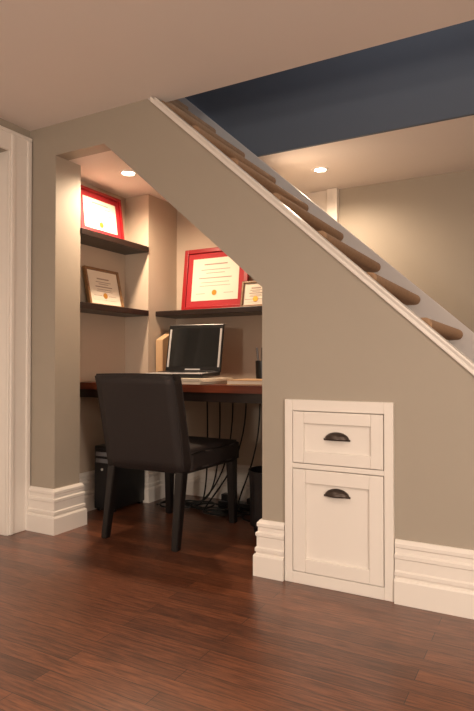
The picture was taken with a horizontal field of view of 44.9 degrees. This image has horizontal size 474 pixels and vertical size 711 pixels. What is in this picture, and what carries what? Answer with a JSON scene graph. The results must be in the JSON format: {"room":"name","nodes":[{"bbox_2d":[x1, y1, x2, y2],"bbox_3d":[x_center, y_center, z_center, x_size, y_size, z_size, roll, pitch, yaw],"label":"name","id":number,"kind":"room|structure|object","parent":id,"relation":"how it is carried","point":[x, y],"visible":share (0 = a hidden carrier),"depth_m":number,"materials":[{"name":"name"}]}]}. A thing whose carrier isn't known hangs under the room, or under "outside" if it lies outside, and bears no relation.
{"room":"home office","nodes":[
{"label":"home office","id":0,"kind":"room"},
{"bbox_2d":[0,118,29,152],"bbox_3d":[-2.458,-0.180,0.915,0.140,2.187,5.200,0,-1,29],"label":"wall","id":1,"kind":"structure","parent":0,"point":[4,123],"depth_m":3.08,"materials":[{"name":"beige paint"}]},
{"bbox_2d":[0,125,31,535],"bbox_3d":[-1.452,-0.130,2.708,0.154,2.140,1.083,0,-1,29],"label":"door frame","id":2,"kind":"structure","parent":1,"relation":"attached to","point":[15,163],"depth_m":3.06,"materials":[{"name":"white paint"}]},
{"bbox_2d":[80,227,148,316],"bbox_3d":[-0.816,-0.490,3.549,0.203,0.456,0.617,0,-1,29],"label":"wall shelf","id":3,"kind":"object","parent":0,"point":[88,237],"depth_m":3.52,"materials":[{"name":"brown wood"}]},
{"bbox_2d":[80,185,124,239],"bbox_3d":[-0.848,-0.869,3.566,0.059,0.300,0.400,0,-1,29],"label":"diploma","id":4,"kind":"object","parent":3,"relation":"on","point":[100,212],"visible":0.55,"depth_m":3.57,"materials":[{"name":"paper"}]},
{"bbox_2d":[82,265,123,306],"bbox_3d":[-0.837,-0.422,3.611,0.077,0.248,0.310,0,-1,29],"label":"framed certificate","id":5,"kind":"object","parent":3,"relation":"on","point":[102,286],"visible":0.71,"depth_m":3.60,"materials":[{"name":"brown paper"}]},
{"bbox_2d":[67,150,176,485],"bbox_3d":[-0.244,-0.144,3.349,1.593,2.187,1.200,0,-1,29],"label":"wall niche","id":6,"kind":"object","parent":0,"point":[96,343],"depth_m":3.70,"materials":[{"name":"beige paint"}]},
{"bbox_2d":[119,170,136,176],"bbox_3d":[-0.637,-1.067,3.362,0.112,0.006,0.112,0,-1,29],"label":"recessed light","id":7,"kind":"object","parent":6,"relation":"in","point":[129,173],"visible":0.94,"depth_m":3.36,"materials":[{"name":"white paint"}]},
{"bbox_2d":[177,210,261,465],"bbox_3d":[0.787,-0.143,3.427,3.320,2.187,0.070,0,-1,29],"label":"wall","id":8,"kind":"structure","parent":0,"point":[242,334],"depth_m":3.84,"materials":[{"name":"beige paint"}]},
{"bbox_2d":[80,382,261,403],"bbox_3d":[-0.162,0.206,3.458,1.427,0.090,0.780,0,-1,29],"label":"built-in desk","id":9,"kind":"object","parent":8,"relation":"attached to","point":[221,392],"visible":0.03,"depth_m":3.00,"materials":[{"name":"brown wood"}]},
{"bbox_2d":[156,332,168,371],"bbox_3d":[-0.459,0.003,3.893,0.055,0.330,0.230,0,-1,29],"label":"magazine file","id":10,"kind":"object","parent":9,"relation":"on","point":[161,342],"visible":0.31,"depth_m":3.80,"materials":[{"name":"beige cardboard"}]},
{"bbox_2d":[181,377,232,384],"bbox_3d":[-0.296,0.144,3.315,0.473,0.030,0.369,0,-1,29],"label":"paper stack","id":11,"kind":"object","parent":9,"relation":"on","point":[207,380],"visible":0.44,"depth_m":3.14,"materials":[{"name":"white paper"}]},
{"bbox_2d":[151,324,224,377],"bbox_3d":[-0.305,-0.033,3.400,0.370,0.321,0.335,0,-1,21],"label":"laptop","id":12,"kind":"object","parent":11,"relation":"on","point":[194,351],"visible":0.97,"depth_m":3.50,"materials":[{"name":"black plastic"}]},
{"bbox_2d":[226,379,261,384],"bbox_3d":[0.110,0.143,3.104,0.240,0.026,0.300,0,-1,22],"label":"notebook","id":13,"kind":"object","parent":9,"relation":"on","point":[234,381],"visible":0.49,"depth_m":2.98,"materials":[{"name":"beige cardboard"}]},
{"bbox_2d":[255,347,261,378],"bbox_3d":[0.153,0.056,3.413,0.092,0.209,0.088,0,-1,29],"label":"pen cup","id":14,"kind":"object","parent":9,"relation":"on","point":[258,363],"visible":0.3,"depth_m":3.38,"materials":[{"name":"black plastic"}]},
{"bbox_2d":[156,306,261,318],"bbox_3d":[0.053,-0.281,3.651,1.229,0.034,0.248,0,-1,29],"label":"wall shelf","id":15,"kind":"object","parent":8,"relation":"attached to","point":[247,310],"depth_m":3.69,"materials":[{"name":"brown wood"}]},
{"bbox_2d":[181,247,248,309],"bbox_3d":[-0.145,-0.511,3.823,0.500,0.429,0.075,0,-1,29],"label":"diploma","id":16,"kind":"object","parent":15,"relation":"on","point":[211,279],"visible":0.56,"depth_m":3.84,"materials":[{"name":"paper"}]},
{"bbox_2d":[240,281,261,306],"bbox_3d":[0.118,-0.385,3.584,0.200,0.170,0.053,0,-1,29],"label":"framed certificate","id":17,"kind":"object","parent":15,"relation":"on","point":[251,292],"visible":0.56,"depth_m":3.60,"materials":[{"name":"brown paper"}]},
{"bbox_2d":[0,494,473,710],"bbox_3d":[0.296,0.958,0.525,5.600,0.100,7.200,0,-1,29],"label":"floor","id":18,"kind":"structure","parent":0,"point":[122,621],"depth_m":1.91,"materials":[{"name":"brown wood"}]},
{"bbox_2d":[95,444,144,511],"bbox_3d":[-0.740,0.754,3.624,0.140,0.400,0.332,0,-1,29],"label":"computer tower","id":19,"kind":"object","parent":18,"relation":"on","point":[131,482],"visible":0.66,"depth_m":3.52,"materials":[{"name":"black plastic"}]},
{"bbox_2d":[95,373,238,551],"bbox_3d":[-0.364,0.519,3.103,0.505,0.854,0.669,0,-1,29],"label":"dining chair","id":20,"kind":"object","parent":18,"relation":"on","point":[143,415],"visible":1,"depth_m":2.87,"materials":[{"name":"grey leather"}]},
{"bbox_2d":[156,402,260,521],"bbox_3d":[-0.042,0.589,3.550,0.883,0.713,0.465,0,-1,29],"label":"cable tangle","id":21,"kind":"object","parent":18,"relation":"on","point":[219,511],"visible":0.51,"depth_m":3.60,"materials":[{"name":"rubber"}]},
{"bbox_2d":[218,493,249,510],"bbox_3d":[0.049,0.910,3.552,0.350,0.085,0.065,0,-1,29],"label":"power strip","id":22,"kind":"object","parent":18,"relation":"on","point":[224,497],"visible":0.4,"depth_m":3.58,"materials":[{"name":"black plastic"}]},
{"bbox_2d":[30,99,473,549],"bbox_3d":[0.290,-0.158,2.422,3.224,2.187,0.090,0,-1,29],"label":"wall","id":23,"kind":"structure","parent":18,"relation":"on","point":[327,335],"depth_m":2.43,"materials":[{"name":"beige paint"}]},
{"bbox_2d":[27,463,284,580],"bbox_3d":[-0.205,0.831,3.256,1.538,0.235,1.160,0,-1,29],"label":"baseboard","id":24,"kind":"structure","parent":23,"relation":"attached to","point":[53,512],"depth_m":3.10,"materials":[{"name":"white paint"}]},
{"bbox_2d":[394,539,473,619],"bbox_3d":[1.127,0.810,1.879,1.208,0.235,0.030,0,-1,29],"label":"baseboard","id":25,"kind":"structure","parent":23,"relation":"attached to","point":[430,577],"depth_m":2.09,"materials":[{"name":"white paint"}]},
{"bbox_2d":[248,466,261,531],"bbox_3d":[0.191,0.780,3.096,0.260,0.330,0.260,0,-1,29],"label":"waste bin","id":26,"kind":"object","parent":18,"relation":"on","point":[255,473],"visible":0.3,"depth_m":3.02,"materials":[{"name":"metal"}]},
{"bbox_2d":[148,97,473,374],"bbox_3d":[0.318,-0.654,2.995,3.680,3.719,1.152,0,-1,29],"label":"staircase","id":27,"kind":"structure","parent":18,"relation":"on","point":[415,305],"depth_m":2.88,"materials":[{"name":"white paint"}]},
{"bbox_2d":[285,399,394,601],"bbox_3d":[0.503,0.560,2.478,0.449,0.753,0.489,0,-1,29],"label":"base cabinet","id":28,"kind":"object","parent":18,"relation":"on","point":[340,493],"visible":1,"depth_m":2.27,"materials":[{"name":"white paint"}]},
{"bbox_2d":[0,0,473,193],"bbox_3d":[-0.054,-1.326,0.751,6.400,0.100,7.200,0,-1,29],"label":"ceiling","id":29,"kind":"structure","parent":0,"point":[61,61],"depth_m":2.37,"materials":[{"name":"paint"}]},
{"bbox_2d":[312,167,328,172],"bbox_3d":[0.551,-1.228,3.796,0.112,0.006,0.112,0,-1,29],"label":"recessed light","id":30,"kind":"object","parent":29,"relation":"in","point":[316,169],"visible":1,"depth_m":3.79,"materials":[{"name":"white paint"}]},
{"bbox_2d":[185,20,473,156],"bbox_3d":[0.154,-2.398,3.067,4.750,2.313,1.090,0,-1,29],"label":"wall","id":31,"kind":"structure","parent":0,"point":[428,77],"depth_m":3.26,"materials":[{"name":"blue paint"}]},
{"bbox_2d":[339,169,473,332],"bbox_3d":[1.627,-0.137,3.792,6.400,2.187,0.100,0,-1,29],"label":"wall","id":32,"kind":"structure","parent":0,"point":[423,227],"depth_m":3.93,"materials":[{"name":"beige paint"}]},
{"bbox_2d":[304,188,338,222],"bbox_3d":[0.333,-0.128,4.418,0.930,2.187,0.050,0,-1,29],"label":"trim","id":33,"kind":"structure","parent":32,"relation":"attached to","point":[328,200],"depth_m":4.22,"materials":[{"name":"white paint"}]}
]}

